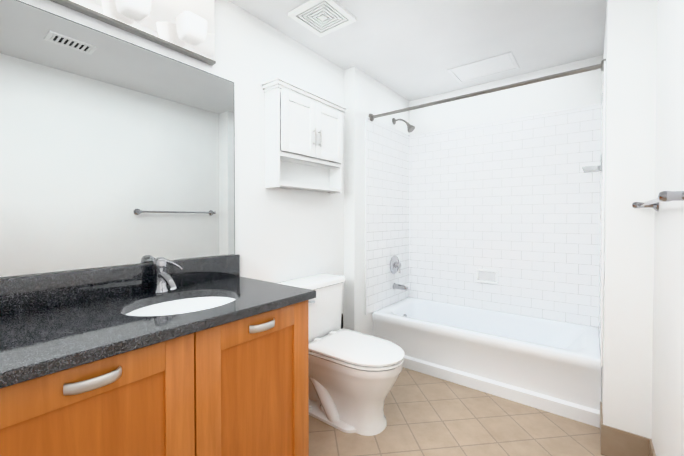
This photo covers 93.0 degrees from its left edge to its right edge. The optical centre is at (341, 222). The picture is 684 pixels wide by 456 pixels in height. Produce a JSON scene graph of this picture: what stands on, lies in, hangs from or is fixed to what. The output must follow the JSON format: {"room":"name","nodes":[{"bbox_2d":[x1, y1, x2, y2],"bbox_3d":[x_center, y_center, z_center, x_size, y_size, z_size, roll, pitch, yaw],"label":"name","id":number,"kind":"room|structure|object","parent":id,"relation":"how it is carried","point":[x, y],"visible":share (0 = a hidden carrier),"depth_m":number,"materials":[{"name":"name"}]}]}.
{"room":"bathroom","nodes":[
{"label":"bathroom","id":0,"kind":"room"},
{"bbox_2d":[0,0,343,327],"bbox_3d":[-0.851,-0.022,1.552,0.100,2.360,2.720,1,1,38],"label":"wall","id":1,"kind":"structure","parent":0,"point":[283,234],"depth_m":1.95,"materials":[{"name":"paint"}]},
{"bbox_2d":[0,0,234,276],"bbox_3d":[-1.071,-0.292,1.175,0.006,0.944,1.560,1,1,38],"label":"mirror","id":2,"kind":"object","parent":1,"relation":"attached to","point":[114,151],"visible":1,"depth_m":1.31,"materials":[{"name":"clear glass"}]},
{"bbox_2d":[0,254,239,313],"bbox_3d":[-1.074,0.246,1.166,0.020,0.121,1.628,1,1,38],"label":"backsplash","id":3,"kind":"structure","parent":1,"relation":"attached to","point":[33,292],"depth_m":1.29,"materials":[{"name":"black stone"}]},
{"bbox_2d":[50,0,215,64],"bbox_3d":[-0.928,-0.981,1.224,0.162,0.342,1.034,1,1,38],"label":"sconce","id":4,"kind":"object","parent":1,"relation":"attached to","point":[185,27],"visible":1,"depth_m":1.45,"materials":[{"name":"white glass"}]},
{"bbox_2d":[261,77,347,193],"bbox_3d":[-0.214,-0.525,2.154,0.163,0.622,0.675,1,1,38],"label":"upper cabinet","id":5,"kind":"object","parent":1,"relation":"attached to","point":[303,138],"visible":1,"depth_m":2.07,"materials":[{"name":"white wood"}]},
{"bbox_2d":[344,66,408,335],"bbox_3d":[0.339,-0.043,3.014,0.200,2.360,1.050,1,1,38],"label":"wall","id":6,"kind":"structure","parent":0,"point":[365,94],"depth_m":2.59,"materials":[{"name":"paint"}]},
{"bbox_2d":[365,118,366,314],"bbox_3d":[0.195,-0.050,2.655,0.010,1.614,0.014,1,1,38],"label":"trim","id":7,"kind":"structure","parent":6,"relation":"attached to","point":[365,216],"depth_m":2.65,"materials":[{"name":"white"}]},
{"bbox_2d":[365,116,409,136],"bbox_3d":[0.434,-0.869,2.953,0.010,0.014,0.796,1,1,38],"label":"trim","id":8,"kind":"structure","parent":6,"relation":"attached to","point":[387,126],"depth_m":2.91,"materials":[{"name":"white"}]},
{"bbox_2d":[367,118,408,313],"bbox_3d":[0.440,-0.055,2.974,0.008,1.614,0.790,1,1,38],"label":"wall tile","id":9,"kind":"structure","parent":6,"relation":"attached to","point":[387,194],"depth_m":2.91,"materials":[{"name":"white tile"}]},
{"bbox_2d":[390,256,400,273],"bbox_3d":[0.518,0.392,3.014,0.073,0.170,0.170,1,1,38],"label":"shower valve","id":10,"kind":"object","parent":9,"relation":"attached to","point":[395,264],"visible":1,"depth_m":3.00,"materials":[{"name":"silver metal"}]},
{"bbox_2d":[393,283,408,290],"bbox_3d":[0.547,0.593,2.995,0.146,0.060,0.060,1,1,38],"label":"tub spout","id":11,"kind":"object","parent":9,"relation":"attached to","point":[400,286],"visible":1,"depth_m":2.98,"materials":[{"name":"silver metal"}]},
{"bbox_2d":[392,118,414,132],"bbox_3d":[0.566,-0.897,2.959,0.209,0.159,0.074,1,1,38],"label":"shower head","id":12,"kind":"object","parent":6,"relation":"attached to","point":[410,128],"visible":1,"depth_m":2.92},
{"bbox_2d":[369,59,605,120],"bbox_3d":[0.842,-0.872,2.242,1.523,0.064,0.064,1,1,38],"label":"shower rail","id":13,"kind":"object","parent":6,"relation":"attached to","point":[554,76],"visible":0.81,"depth_m":2.09,"materials":[{"name":"silver metal"}]},
{"bbox_2d":[228,0,606,100],"bbox_3d":[0.222,-1.224,1.370,2.000,0.050,3.770,1,1,38],"label":"ceiling","id":14,"kind":"structure","parent":0,"point":[410,50],"depth_m":2.09,"materials":[{"name":"paint"}]},
{"bbox_2d":[288,0,356,36],"bbox_3d":[-0.113,-1.198,1.887,0.284,0.016,0.284,1,1,38],"label":"fan","id":15,"kind":"object","parent":14,"relation":"attached to","point":[320,18],"visible":0.98,"depth_m":1.87,"materials":[{"name":"grey plastic"}]},
{"bbox_2d":[447,51,518,82],"bbox_3d":[1.113,-1.213,2.558,0.460,0.006,0.320,1,1,38],"label":"ceiling access panel","id":16,"kind":"object","parent":14,"relation":"attached to","point":[494,65],"visible":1,"depth_m":2.55,"materials":[{"name":"white paint"}]},
{"bbox_2d":[309,367,603,455],"bbox_3d":[0.222,1.185,1.404,2.000,0.050,3.770,1,1,38],"label":"floor","id":17,"kind":"structure","parent":0,"point":[426,415],"depth_m":1.81,"materials":[{"name":"tile"}]},
{"bbox_2d":[0,294,315,455],"bbox_3d":[-0.851,0.754,0.988,0.600,0.825,1.608,1,1,38],"label":"bathroom vanity","id":18,"kind":"object","parent":17,"relation":"on","point":[208,356],"depth_m":1.00,"materials":[{"name":"brown wood"}]},
{"bbox_2d":[0,278,315,381],"bbox_3d":[-0.847,0.325,0.992,0.594,0.032,1.628,1,1,38],"label":"countertop","id":19,"kind":"structure","parent":18,"relation":"on","point":[31,341],"depth_m":1.01,"materials":[{"name":"black stone"}]},
{"bbox_2d":[153,257,182,292],"bbox_3d":[-0.743,0.226,1.417,0.157,0.152,0.116,1,1,38],"label":"faucet","id":20,"kind":"object","parent":19,"relation":"on","point":[163,278],"visible":1,"depth_m":1.40,"materials":[{"name":"silver metal"}]},
{"bbox_2d":[116,290,235,321],"bbox_3d":[-0.615,0.398,1.275,0.386,0.145,0.466,1,1,38],"label":"sink","id":21,"kind":"object","parent":19,"relation":"in","point":[162,307],"depth_m":1.41,"materials":[{"name":"white ceramic"}]},
{"bbox_2d":[278,273,403,435],"bbox_3d":[0.016,0.764,1.968,0.761,0.787,0.494,1,1,38],"label":"toilet","id":22,"kind":"object","parent":17,"relation":"on","point":[353,376],"visible":0.79,"depth_m":1.84,"materials":[{"name":"white ceramic"}]},
{"bbox_2d":[372,297,601,427],"bbox_3d":[1.067,0.951,2.560,1.522,0.385,0.699,1,1,38],"label":"bathtub","id":23,"kind":"object","parent":17,"relation":"on","point":[551,366],"visible":0.92,"depth_m":2.27,"materials":[{"name":"white ceramic"}]},
{"bbox_2d":[409,55,602,327],"bbox_3d":[1.421,-0.039,2.779,1.800,2.360,0.100,1,1,38],"label":"wall","id":24,"kind":"structure","parent":0,"point":[573,90],"depth_m":2.70,"materials":[{"name":"paint"}]},
{"bbox_2d":[409,105,600,326],"bbox_3d":[1.279,-0.053,2.820,1.508,1.614,0.008,1,1,38],"label":"wall tile","id":25,"kind":"structure","parent":24,"relation":"attached to","point":[515,203],"depth_m":2.70,"materials":[{"name":"white tile"}]},
{"bbox_2d":[476,268,497,284],"bbox_3d":[1.258,0.465,2.821,0.180,0.120,0.028,1,1,38],"label":"soap niche","id":26,"kind":"object","parent":25,"relation":"attached to","point":[488,275],"visible":0.98,"depth_m":2.82,"materials":[{"name":"white ceramic"}]},
{"bbox_2d":[410,103,600,136],"bbox_3d":[1.278,-0.867,2.808,1.508,0.014,0.010,1,1,38],"label":"trim","id":27,"kind":"structure","parent":24,"relation":"attached to","point":[511,119],"depth_m":2.69,"materials":[{"name":"white tile"}]},
{"bbox_2d":[602,0,657,438],"bbox_3d":[1.665,-0.027,1.929,0.176,2.360,0.950,1,1,38],"label":"wall","id":28,"kind":"structure","parent":0,"point":[630,47],"depth_m":1.55,"materials":[{"name":"paint"}]},
{"bbox_2d":[600,402,602,448],"bbox_3d":[1.378,1.081,1.723,0.008,0.150,0.249,1,1,38],"label":"baseboard","id":29,"kind":"structure","parent":28,"relation":"attached to","point":[601,418],"depth_m":1.70,"materials":[{"name":"tile"}]},
{"bbox_2d":[599,75,603,357],"bbox_3d":[1.641,-0.042,2.048,0.008,1.614,0.790,1,1,38],"label":"wall tile","id":30,"kind":"structure","parent":28,"relation":"attached to","point":[600,247],"depth_m":2.02,"materials":[{"name":"white tile"}]},
{"bbox_2d":[582,154,600,172],"bbox_3d":[1.655,-0.390,2.151,0.100,0.100,0.120,1,1,38],"label":"soap dish","id":31,"kind":"object","parent":30,"relation":"attached to","point":[590,169],"visible":0.98,"depth_m":2.11,"materials":[{"name":"white ceramic"}]},
{"bbox_2d":[600,63,605,366],"bbox_3d":[1.394,-0.037,1.730,0.010,1.614,0.014,1,1,38],"label":"trim","id":32,"kind":"structure","parent":28,"relation":"attached to","point":[603,211],"depth_m":1.73,"materials":[{"name":"white"}]},
{"bbox_2d":[601,424,651,455],"bbox_3d":[1.369,1.083,1.568,0.184,0.150,0.008,1,1,38],"label":"baseboard","id":33,"kind":"structure","parent":28,"relation":"attached to","point":[616,442],"depth_m":1.57,"materials":[{"name":"tile"}]},
{"bbox_2d":[651,0,683,455],"bbox_3d":[0.943,-0.011,0.767,0.100,2.360,3.670,1,1,38],"label":"wall","id":34,"kind":"structure","parent":0,"point":[667,437],"depth_m":1.21,"materials":[{"name":"paint"}]},
{"bbox_2d":[649,439,655,455],"bbox_3d":[0.638,1.099,0.477,0.008,0.150,2.612,1,1,38],"label":"baseboard","id":35,"kind":"structure","parent":34,"relation":"attached to","point":[651,451],"depth_m":1.48,"materials":[{"name":"tile"}]},
{"bbox_2d":[632,191,683,210],"bbox_3d":[1.123,-0.076,1.152,0.086,0.060,0.800,1,1,38],"label":"towel rail","id":36,"kind":"object","parent":34,"relation":"attached to","point":[665,196],"visible":1,"depth_m":0.88,"materials":[{"name":"silver metal"}]}
]}

